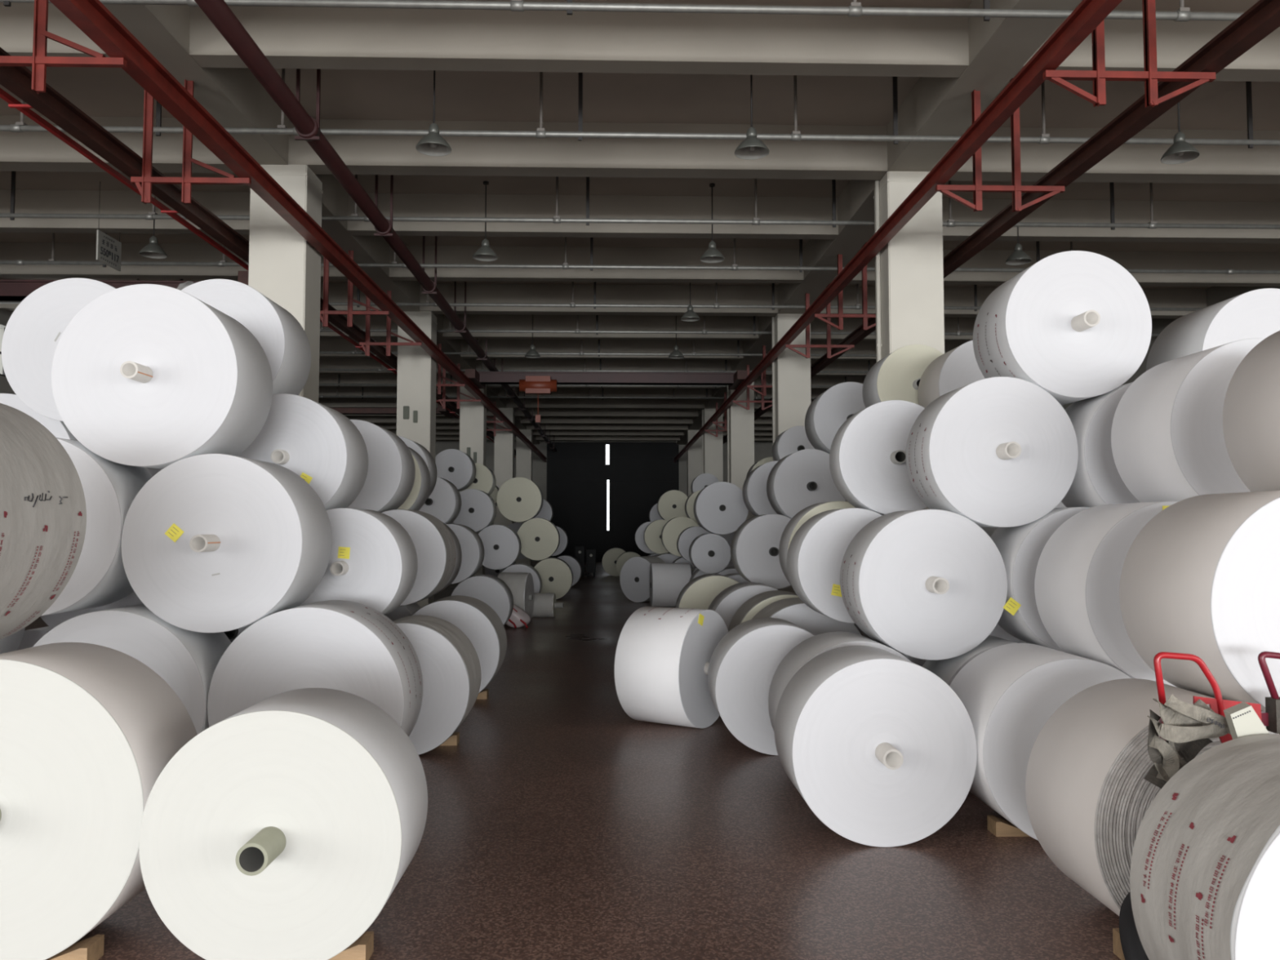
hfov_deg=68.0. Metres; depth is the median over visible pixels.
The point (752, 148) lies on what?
pendant lamp
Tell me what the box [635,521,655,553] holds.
paper roll
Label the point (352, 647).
paper roll
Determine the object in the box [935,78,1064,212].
metal bracket
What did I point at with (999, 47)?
ceiling beam
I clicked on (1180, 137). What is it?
socket
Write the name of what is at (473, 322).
ceiling beam
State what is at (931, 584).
paper roll
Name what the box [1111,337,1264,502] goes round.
paper roll
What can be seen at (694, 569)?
paper roll
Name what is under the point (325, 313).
metal bracket
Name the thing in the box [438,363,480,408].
metal bracket
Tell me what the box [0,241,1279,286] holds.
ceiling beam
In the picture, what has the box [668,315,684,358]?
pendant lamp
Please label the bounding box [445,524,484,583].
paper roll
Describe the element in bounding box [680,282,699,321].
pendant lamp
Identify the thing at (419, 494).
paper roll
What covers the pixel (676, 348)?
socket
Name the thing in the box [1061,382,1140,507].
paper roll
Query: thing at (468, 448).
switch box
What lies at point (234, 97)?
ceiling beam
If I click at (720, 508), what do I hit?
paper roll
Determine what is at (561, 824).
floor
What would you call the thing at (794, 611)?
paper roll
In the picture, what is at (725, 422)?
metal bracket
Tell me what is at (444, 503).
paper roll
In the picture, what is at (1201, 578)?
paper roll
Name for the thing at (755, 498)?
paper roll
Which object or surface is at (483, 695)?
wedge
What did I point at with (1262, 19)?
steel beam
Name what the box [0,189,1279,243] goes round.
ceiling beam
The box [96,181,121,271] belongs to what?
hanging sign
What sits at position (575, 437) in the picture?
ceiling beam
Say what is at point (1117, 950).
wedge
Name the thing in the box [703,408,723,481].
concrete column
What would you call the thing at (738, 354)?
ceiling pipe
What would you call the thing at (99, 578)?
paper roll
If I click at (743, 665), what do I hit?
paper roll
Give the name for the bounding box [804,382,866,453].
paper roll
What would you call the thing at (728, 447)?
drain pipe
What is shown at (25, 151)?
ceiling beam
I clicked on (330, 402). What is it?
ceiling beam
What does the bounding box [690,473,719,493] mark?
paper roll
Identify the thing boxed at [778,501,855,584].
paper roll
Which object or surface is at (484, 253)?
pendant lamp
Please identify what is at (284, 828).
paper roll
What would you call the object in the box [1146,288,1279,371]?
paper roll
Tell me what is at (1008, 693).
paper roll
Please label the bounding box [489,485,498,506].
paper roll
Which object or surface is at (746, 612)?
paper roll
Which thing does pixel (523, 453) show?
concrete column
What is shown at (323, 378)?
ceiling beam
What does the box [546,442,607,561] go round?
door
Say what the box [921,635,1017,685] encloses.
paper roll
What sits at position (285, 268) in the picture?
concrete column
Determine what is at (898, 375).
paper roll
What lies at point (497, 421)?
metal bracket
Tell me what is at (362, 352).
pendant lamp
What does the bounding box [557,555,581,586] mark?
paper roll
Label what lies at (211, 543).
paper roll
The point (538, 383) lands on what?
crane
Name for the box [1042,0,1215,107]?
metal bracket
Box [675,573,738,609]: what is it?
paper roll
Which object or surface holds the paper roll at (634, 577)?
on the floor
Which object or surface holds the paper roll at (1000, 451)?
on the paper roll at (931, 584)
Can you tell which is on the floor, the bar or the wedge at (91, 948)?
the wedge at (91, 948)
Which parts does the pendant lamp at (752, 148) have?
rod, lamp shade, bulb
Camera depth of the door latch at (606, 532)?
48.98 m
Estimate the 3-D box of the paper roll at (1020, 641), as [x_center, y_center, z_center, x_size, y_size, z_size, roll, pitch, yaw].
[3.443,1.687,7.871,1.000,1.000,0.530,0,-3,-2]
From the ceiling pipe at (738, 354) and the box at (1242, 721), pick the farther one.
the ceiling pipe at (738, 354)
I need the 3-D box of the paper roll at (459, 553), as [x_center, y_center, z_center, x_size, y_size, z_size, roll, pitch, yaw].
[-2.708,0.938,11.492,1.000,1.000,0.630,0,-3,-2]
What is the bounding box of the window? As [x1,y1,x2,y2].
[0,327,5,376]
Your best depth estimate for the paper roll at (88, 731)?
3.86 m
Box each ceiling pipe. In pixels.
[0,0,1243,22]
[0,68,1279,148]
[0,171,1279,230]
[0,232,1279,274]
[0,278,1204,311]
[318,386,826,399]
[319,339,875,357]
[319,358,870,373]
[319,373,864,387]
[320,315,1159,336]
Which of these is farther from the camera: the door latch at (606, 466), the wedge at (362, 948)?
the door latch at (606, 466)
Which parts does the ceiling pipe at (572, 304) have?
hanger rod, hanger rod, hanger rod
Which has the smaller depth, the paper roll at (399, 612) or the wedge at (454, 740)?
the wedge at (454, 740)
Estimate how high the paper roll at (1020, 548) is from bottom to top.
1.013 m
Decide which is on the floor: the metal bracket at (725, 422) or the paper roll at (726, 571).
the paper roll at (726, 571)
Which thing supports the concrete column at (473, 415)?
on the floor
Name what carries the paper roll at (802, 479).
on the paper roll at (755, 544)
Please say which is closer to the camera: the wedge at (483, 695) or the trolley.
the trolley
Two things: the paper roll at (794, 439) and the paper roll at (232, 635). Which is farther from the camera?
the paper roll at (794, 439)
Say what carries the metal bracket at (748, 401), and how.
hanging from the ceiling
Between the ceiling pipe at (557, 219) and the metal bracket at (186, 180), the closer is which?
the metal bracket at (186, 180)
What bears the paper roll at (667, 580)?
on the floor
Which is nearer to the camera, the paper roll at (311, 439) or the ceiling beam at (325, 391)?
the paper roll at (311, 439)
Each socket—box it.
[149,235,158,244]
[428,123,439,133]
[481,239,489,246]
[529,344,534,349]
[673,345,678,350]
[687,304,693,311]
[708,240,715,248]
[746,126,757,137]
[1013,243,1022,250]
[1173,131,1185,142]
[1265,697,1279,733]
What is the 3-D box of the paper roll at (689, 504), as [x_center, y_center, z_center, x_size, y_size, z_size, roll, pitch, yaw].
[1.648,0.718,24.835,0.911,0.911,0.650,0,-3,-2]
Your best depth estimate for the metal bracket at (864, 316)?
14.83 m
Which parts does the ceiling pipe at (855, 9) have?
hanger rod, hanger rod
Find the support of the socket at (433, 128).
attached to the pendant lamp at (433, 144)
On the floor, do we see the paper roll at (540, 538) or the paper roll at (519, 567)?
the paper roll at (519, 567)
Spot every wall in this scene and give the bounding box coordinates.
[0,308,15,394]
[435,440,773,561]
[1062,286,1279,409]
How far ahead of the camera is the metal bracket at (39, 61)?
6.71 m
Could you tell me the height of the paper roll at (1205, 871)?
1.071 m
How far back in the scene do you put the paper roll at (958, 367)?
9.52 m
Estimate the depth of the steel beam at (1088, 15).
8.58 m
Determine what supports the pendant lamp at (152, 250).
hanging from the ceiling
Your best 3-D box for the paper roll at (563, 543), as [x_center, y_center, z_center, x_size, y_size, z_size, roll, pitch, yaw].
[-2.594,1.801,28.169,0.893,0.893,0.650,0,-3,-2]
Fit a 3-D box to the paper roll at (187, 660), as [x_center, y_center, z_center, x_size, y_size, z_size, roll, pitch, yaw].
[-3.457,1.488,6.416,1.254,1.254,0.790,0,-3,-2]
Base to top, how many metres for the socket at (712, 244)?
0.130 m
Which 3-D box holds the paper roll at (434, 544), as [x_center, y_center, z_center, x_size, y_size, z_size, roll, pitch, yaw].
[-2.474,0.803,9.923,0.993,0.990,0.730,0,-3,-2]
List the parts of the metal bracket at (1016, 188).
post, post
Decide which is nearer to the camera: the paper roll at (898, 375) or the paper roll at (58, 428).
the paper roll at (58, 428)
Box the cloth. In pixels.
[1143,693,1231,788]
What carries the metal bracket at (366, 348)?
hanging from the ceiling
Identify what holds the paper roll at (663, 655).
on the floor
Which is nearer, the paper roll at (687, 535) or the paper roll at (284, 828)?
the paper roll at (284, 828)
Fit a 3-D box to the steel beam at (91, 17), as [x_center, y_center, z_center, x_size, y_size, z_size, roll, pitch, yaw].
[-4.069,-2.410,20.537,0.130,0.190,57.000,0,-3,-2]
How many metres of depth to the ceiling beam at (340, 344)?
23.99 m
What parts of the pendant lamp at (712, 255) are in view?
rod, lamp shade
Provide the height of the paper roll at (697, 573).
0.990 m
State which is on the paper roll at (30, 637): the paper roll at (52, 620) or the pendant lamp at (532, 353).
the paper roll at (52, 620)
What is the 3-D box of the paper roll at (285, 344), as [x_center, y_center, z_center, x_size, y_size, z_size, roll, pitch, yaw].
[-3.334,-1.055,7.756,1.046,1.046,0.770,0,-3,-2]
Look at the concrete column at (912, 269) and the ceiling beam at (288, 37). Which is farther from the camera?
the concrete column at (912, 269)
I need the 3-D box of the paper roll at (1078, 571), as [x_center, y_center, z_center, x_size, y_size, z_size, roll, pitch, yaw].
[3.043,0.668,5.681,1.069,1.069,0.720,0,-3,-2]
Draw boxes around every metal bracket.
[0,0,127,93]
[130,79,251,204]
[320,249,389,327]
[359,290,422,355]
[435,343,465,394]
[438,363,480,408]
[486,401,511,436]
[486,415,503,422]
[705,402,727,436]
[712,391,727,429]
[732,360,772,409]
[746,345,772,395]
[785,283,853,358]
[813,241,875,330]
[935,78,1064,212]
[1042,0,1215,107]
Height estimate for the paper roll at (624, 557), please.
0.953 m
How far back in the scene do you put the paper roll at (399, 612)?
11.16 m
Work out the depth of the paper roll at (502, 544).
21.07 m
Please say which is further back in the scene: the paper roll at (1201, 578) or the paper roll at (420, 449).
the paper roll at (420, 449)
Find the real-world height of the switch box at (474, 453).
0.300 m
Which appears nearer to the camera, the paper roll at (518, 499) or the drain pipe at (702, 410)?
the paper roll at (518, 499)
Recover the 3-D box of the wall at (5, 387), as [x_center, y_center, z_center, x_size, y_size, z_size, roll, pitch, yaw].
[-12.361,-1.097,8.373,0.250,6.610,81.300,0,-3,-2]
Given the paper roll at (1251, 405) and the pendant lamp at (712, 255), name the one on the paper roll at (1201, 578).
the paper roll at (1251, 405)
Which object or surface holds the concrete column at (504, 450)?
on the floor
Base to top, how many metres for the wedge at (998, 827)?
0.084 m
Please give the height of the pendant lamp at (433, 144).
1.074 m
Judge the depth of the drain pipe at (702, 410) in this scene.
34.56 m
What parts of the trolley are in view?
loop handle, frame, cheek plate, loop handle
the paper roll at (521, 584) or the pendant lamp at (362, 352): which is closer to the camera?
the paper roll at (521, 584)
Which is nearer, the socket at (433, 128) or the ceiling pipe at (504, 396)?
the socket at (433, 128)
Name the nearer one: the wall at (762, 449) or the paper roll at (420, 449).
the paper roll at (420, 449)
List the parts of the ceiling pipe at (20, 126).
hanger rod, hanger rod, hanger rod, hanger rod, hanger rod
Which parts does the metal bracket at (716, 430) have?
post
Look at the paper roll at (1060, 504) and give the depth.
9.47 m
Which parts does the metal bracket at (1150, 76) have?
post, post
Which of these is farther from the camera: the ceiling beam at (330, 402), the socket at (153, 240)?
the ceiling beam at (330, 402)
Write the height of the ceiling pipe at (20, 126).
0.740 m
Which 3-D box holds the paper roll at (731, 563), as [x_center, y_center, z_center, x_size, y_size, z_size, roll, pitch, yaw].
[2.464,2.513,24.780,1.000,1.000,0.630,0,-3,-2]
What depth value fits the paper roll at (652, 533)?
26.47 m
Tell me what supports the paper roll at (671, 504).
on the paper roll
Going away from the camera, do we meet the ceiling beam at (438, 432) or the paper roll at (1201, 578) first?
the paper roll at (1201, 578)
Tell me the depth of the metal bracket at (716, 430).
32.60 m
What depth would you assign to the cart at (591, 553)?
33.66 m
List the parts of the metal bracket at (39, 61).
post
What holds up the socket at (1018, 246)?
attached to the pendant lamp at (1018, 257)
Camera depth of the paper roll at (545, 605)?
18.68 m
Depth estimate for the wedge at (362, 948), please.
3.90 m
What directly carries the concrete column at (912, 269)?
on the floor
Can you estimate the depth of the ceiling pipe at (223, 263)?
15.10 m
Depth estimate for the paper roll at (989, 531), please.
10.65 m
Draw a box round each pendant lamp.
[138,195,167,258]
[361,323,375,355]
[415,70,451,156]
[472,181,497,261]
[524,315,540,358]
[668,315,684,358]
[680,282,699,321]
[700,182,724,262]
[734,75,768,159]
[1005,226,1031,265]
[1160,102,1199,164]
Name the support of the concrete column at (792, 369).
on the floor
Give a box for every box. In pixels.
[403,405,408,419]
[413,410,417,422]
[466,447,470,456]
[473,452,476,462]
[1223,702,1269,739]
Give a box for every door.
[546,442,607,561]
[608,442,679,556]
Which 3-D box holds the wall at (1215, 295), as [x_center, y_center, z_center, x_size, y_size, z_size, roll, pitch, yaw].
[11.880,-1.064,9.047,0.250,6.610,81.300,0,-3,-2]
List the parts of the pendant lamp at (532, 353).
rod, lamp shade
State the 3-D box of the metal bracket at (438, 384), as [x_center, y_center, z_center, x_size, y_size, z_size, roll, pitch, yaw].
[-4.638,-2.862,22.146,1.110,1.740,0.070,0,-3,-2]
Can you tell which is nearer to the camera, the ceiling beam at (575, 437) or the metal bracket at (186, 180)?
the metal bracket at (186, 180)
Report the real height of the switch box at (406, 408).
0.260 m
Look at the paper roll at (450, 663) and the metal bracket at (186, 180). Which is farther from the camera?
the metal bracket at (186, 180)
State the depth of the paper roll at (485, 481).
22.54 m
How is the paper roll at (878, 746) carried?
on the floor
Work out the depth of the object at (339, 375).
27.83 m
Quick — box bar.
[0,88,515,457]
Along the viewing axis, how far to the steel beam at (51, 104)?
8.77 m
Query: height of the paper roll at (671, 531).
0.986 m
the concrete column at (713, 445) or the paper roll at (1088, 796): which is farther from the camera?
the concrete column at (713, 445)
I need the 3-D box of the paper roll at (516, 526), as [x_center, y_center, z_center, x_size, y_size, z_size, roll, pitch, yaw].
[-3.597,1.807,28.151,1.080,1.080,0.630,0,-3,-2]
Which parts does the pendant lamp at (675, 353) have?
rod, lamp shade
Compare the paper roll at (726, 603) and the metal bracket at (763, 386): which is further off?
the metal bracket at (763, 386)
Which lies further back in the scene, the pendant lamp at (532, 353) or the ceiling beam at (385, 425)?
the ceiling beam at (385, 425)
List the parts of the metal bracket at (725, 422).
post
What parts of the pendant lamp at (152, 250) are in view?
lamp shade, rod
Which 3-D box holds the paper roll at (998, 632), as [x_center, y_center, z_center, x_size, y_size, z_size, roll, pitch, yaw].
[2.562,1.193,7.870,1.000,1.000,0.530,0,-3,-2]
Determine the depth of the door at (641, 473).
49.25 m
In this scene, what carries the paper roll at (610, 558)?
on the floor
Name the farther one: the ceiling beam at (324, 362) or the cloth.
the ceiling beam at (324, 362)
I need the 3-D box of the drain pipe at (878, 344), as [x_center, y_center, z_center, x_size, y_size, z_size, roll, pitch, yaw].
[2.931,-0.665,11.582,0.058,6.060,0.056,0,-3,-2]
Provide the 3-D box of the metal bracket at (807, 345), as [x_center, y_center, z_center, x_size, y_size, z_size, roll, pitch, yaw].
[3.285,-3.092,17.370,1.255,1.746,0.070,0,-3,-2]
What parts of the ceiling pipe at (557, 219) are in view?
hanger rod, hanger rod, hanger rod, hanger rod, hanger rod, hanger rod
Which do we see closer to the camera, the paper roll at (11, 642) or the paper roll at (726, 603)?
the paper roll at (11, 642)
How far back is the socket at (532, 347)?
20.87 m
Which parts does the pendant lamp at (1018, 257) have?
rod, lamp shade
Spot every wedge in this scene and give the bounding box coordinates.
[45,934,104,959]
[328,931,373,959]
[439,732,459,746]
[476,688,488,699]
[986,815,1030,836]
[1112,928,1124,959]
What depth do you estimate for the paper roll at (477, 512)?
21.10 m
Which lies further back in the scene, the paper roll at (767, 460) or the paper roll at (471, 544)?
the paper roll at (767, 460)
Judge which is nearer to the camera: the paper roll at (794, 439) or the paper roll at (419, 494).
the paper roll at (419, 494)
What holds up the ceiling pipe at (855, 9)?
hanging from the ceiling
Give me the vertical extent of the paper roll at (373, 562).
0.938 m
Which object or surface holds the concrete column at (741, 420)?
on the floor
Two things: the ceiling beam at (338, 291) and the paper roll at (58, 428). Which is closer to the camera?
the paper roll at (58, 428)
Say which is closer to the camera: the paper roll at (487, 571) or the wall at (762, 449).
the paper roll at (487, 571)
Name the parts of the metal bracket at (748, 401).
post, post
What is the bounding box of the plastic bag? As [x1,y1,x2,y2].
[505,604,530,628]
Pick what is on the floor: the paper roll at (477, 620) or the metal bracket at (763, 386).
the paper roll at (477, 620)
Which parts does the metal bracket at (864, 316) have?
post, post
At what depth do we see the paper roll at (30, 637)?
7.32 m
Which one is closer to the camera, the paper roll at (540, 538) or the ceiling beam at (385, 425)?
the paper roll at (540, 538)
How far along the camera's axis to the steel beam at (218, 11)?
9.96 m
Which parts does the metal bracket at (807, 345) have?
post, post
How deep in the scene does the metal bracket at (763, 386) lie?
22.30 m
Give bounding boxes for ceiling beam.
[0,0,1279,81]
[0,115,1279,183]
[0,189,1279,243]
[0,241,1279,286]
[0,282,1206,318]
[102,4,539,444]
[318,386,827,399]
[318,398,813,409]
[319,337,968,360]
[319,357,875,376]
[319,373,865,389]
[320,314,976,341]
[343,408,772,417]
[346,416,772,424]
[372,422,772,431]
[386,429,772,435]
[435,435,772,440]
[676,0,1080,444]
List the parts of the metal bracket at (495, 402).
post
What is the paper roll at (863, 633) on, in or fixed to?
on the floor
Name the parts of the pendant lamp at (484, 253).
lamp shade, rod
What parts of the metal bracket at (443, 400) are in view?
post, post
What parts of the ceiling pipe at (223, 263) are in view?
hanger rod, hanger rod, hanger rod, hanger rod, hanger rod, hanger rod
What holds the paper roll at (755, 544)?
on the paper roll
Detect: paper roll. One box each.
[0,393,78,440]
[0,403,86,639]
[0,627,25,653]
[0,642,196,959]
[1,277,116,421]
[17,626,52,649]
[32,604,231,734]
[40,591,143,628]
[41,437,152,615]
[51,284,272,469]
[120,453,331,632]
[138,688,427,959]
[145,467,161,476]
[177,279,311,395]
[207,600,422,737]
[223,625,250,642]
[237,393,368,510]
[297,507,417,615]
[346,419,415,512]
[381,509,456,606]
[385,602,420,621]
[393,615,481,755]
[396,446,431,511]
[398,435,437,498]
[412,595,506,692]
[418,476,461,524]
[435,448,476,491]
[435,521,462,594]
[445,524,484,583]
[451,573,513,625]
[453,488,496,531]
[460,462,496,494]
[478,524,521,569]
[484,562,515,577]
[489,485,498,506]
[496,477,542,521]
[497,572,533,619]
[502,563,542,592]
[506,522,526,559]
[517,518,559,559]
[532,592,563,617]
[533,498,553,521]
[533,557,573,599]
[551,525,568,555]
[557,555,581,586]
[601,547,625,576]
[613,606,728,728]
[616,551,640,575]
[619,555,665,602]
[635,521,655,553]
[644,519,669,554]
[648,503,663,521]
[648,563,691,607]
[655,553,679,563]
[657,489,688,520]
[661,516,698,556]
[671,556,693,570]
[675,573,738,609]
[676,526,711,562]
[684,489,701,524]
[688,533,730,573]
[688,568,708,582]
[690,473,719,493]
[691,566,727,575]
[693,481,748,534]
[707,582,777,629]
[707,617,814,755]
[711,532,734,547]
[713,567,737,575]
[724,573,748,582]
[726,556,734,568]
[728,590,798,631]
[730,514,791,589]
[742,461,777,515]
[746,457,773,477]
[751,597,862,635]
[766,448,845,519]
[768,631,911,732]
[772,426,814,461]
[774,645,977,847]
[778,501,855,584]
[786,507,882,623]
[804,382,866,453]
[829,400,927,515]
[840,509,1007,660]
[854,623,875,641]
[862,344,942,407]
[896,623,1019,666]
[906,376,1078,527]
[917,340,985,408]
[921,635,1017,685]
[949,643,1131,840]
[973,250,1151,405]
[981,527,998,537]
[990,506,1091,652]
[1018,639,1031,644]
[1025,678,1275,915]
[1034,501,1178,687]
[1055,501,1066,507]
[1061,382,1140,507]
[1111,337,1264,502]
[1119,490,1279,711]
[1129,733,1279,959]
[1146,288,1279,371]
[1222,330,1279,491]
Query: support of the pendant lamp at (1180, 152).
hanging from the ceiling
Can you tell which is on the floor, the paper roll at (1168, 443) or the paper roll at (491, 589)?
the paper roll at (491, 589)
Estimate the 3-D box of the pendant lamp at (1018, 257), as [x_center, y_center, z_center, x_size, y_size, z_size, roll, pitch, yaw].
[5.353,-3.620,13.447,0.348,1.074,0.348,0,-3,-2]
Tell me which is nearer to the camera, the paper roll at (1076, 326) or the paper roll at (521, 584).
the paper roll at (1076, 326)
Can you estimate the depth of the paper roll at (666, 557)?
24.76 m
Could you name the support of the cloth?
hanging from the trolley
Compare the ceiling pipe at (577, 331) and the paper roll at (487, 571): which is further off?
the paper roll at (487, 571)
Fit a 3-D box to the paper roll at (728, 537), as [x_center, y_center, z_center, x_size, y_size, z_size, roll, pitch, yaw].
[2.002,1.616,24.811,1.000,1.000,0.630,0,-3,-2]
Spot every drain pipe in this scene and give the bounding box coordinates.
[702,409,703,473]
[727,385,729,482]
[771,317,775,461]
[875,180,881,362]
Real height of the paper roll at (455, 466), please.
0.926 m
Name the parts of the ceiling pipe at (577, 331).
hanger rod, hanger rod, hanger rod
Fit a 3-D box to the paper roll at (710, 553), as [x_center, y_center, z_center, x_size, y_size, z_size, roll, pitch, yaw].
[1.343,1.409,18.262,0.759,0.759,0.690,0,-3,-2]
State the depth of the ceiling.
11.05 m
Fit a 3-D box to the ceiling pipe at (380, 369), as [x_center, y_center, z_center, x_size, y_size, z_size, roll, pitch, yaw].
[-0.698,-3.209,25.277,23.960,0.740,0.080,0,-3,-2]
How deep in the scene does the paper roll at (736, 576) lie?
14.39 m
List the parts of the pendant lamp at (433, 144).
lamp shade, rod, bulb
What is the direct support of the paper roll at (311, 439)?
on the paper roll at (373, 562)
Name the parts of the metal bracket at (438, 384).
post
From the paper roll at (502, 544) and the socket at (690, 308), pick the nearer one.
the socket at (690, 308)
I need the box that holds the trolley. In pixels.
[1119,651,1279,959]
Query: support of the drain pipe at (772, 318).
attached to the concrete column at (792, 369)
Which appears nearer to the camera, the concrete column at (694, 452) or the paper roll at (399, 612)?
the paper roll at (399, 612)
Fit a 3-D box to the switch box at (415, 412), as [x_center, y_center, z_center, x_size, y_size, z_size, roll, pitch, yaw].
[-4.426,-1.248,18.692,0.080,0.240,0.050,0,-3,-2]
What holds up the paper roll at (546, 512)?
on the paper roll at (516, 526)
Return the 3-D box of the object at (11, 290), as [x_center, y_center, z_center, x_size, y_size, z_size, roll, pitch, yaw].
[-8.767,-2.809,14.116,6.690,0.250,1.800,0,-3,-2]
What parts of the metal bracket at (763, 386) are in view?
post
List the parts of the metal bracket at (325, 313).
post, post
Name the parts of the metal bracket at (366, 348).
post, post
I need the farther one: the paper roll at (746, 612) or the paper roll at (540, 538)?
the paper roll at (540, 538)
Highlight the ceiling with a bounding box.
[0,0,1279,288]
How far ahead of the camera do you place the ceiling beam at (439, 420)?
39.23 m
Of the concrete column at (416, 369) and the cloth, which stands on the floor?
the concrete column at (416, 369)
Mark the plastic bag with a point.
(519, 618)
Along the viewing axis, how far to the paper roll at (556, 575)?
23.27 m
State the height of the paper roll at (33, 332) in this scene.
1.142 m
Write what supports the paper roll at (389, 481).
on the paper roll at (434, 544)
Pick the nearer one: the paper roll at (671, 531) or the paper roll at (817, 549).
the paper roll at (817, 549)
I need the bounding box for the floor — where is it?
[24,561,1120,959]
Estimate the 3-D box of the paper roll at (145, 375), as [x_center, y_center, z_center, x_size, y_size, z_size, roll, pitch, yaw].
[-3.273,-0.683,6.488,1.212,1.212,0.870,0,-3,-2]
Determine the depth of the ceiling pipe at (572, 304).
17.77 m
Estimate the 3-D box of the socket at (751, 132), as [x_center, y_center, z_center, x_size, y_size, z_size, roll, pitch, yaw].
[1.121,-3.480,9.516,0.110,0.130,0.110,0,-3,-2]
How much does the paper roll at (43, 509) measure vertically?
1.183 m
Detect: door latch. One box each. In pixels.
[604,464,609,479]
[604,530,609,552]
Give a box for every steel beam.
[0,47,515,455]
[48,0,546,462]
[194,0,556,452]
[673,0,1122,462]
[722,0,1279,444]
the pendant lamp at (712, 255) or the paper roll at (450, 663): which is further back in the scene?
the pendant lamp at (712, 255)
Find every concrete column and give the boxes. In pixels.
[248,164,323,402]
[396,311,437,608]
[457,373,486,584]
[493,407,515,525]
[515,429,533,565]
[686,430,702,497]
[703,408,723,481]
[728,381,755,532]
[774,313,810,593]
[873,171,944,509]
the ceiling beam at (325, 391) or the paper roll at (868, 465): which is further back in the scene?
the ceiling beam at (325, 391)
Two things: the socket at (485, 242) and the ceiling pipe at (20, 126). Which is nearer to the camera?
the ceiling pipe at (20, 126)
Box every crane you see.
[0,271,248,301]
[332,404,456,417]
[465,368,747,422]
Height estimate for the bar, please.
0.088 m
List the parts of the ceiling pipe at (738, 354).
hanger rod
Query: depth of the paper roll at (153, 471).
7.41 m
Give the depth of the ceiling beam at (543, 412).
36.70 m
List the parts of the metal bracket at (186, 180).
post, post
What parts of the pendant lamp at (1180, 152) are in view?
rod, bulb, lamp shade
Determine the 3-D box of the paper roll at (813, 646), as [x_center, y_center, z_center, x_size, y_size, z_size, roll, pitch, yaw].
[1.456,1.607,6.593,1.034,1.034,0.640,0,-3,-2]
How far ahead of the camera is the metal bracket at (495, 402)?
32.39 m

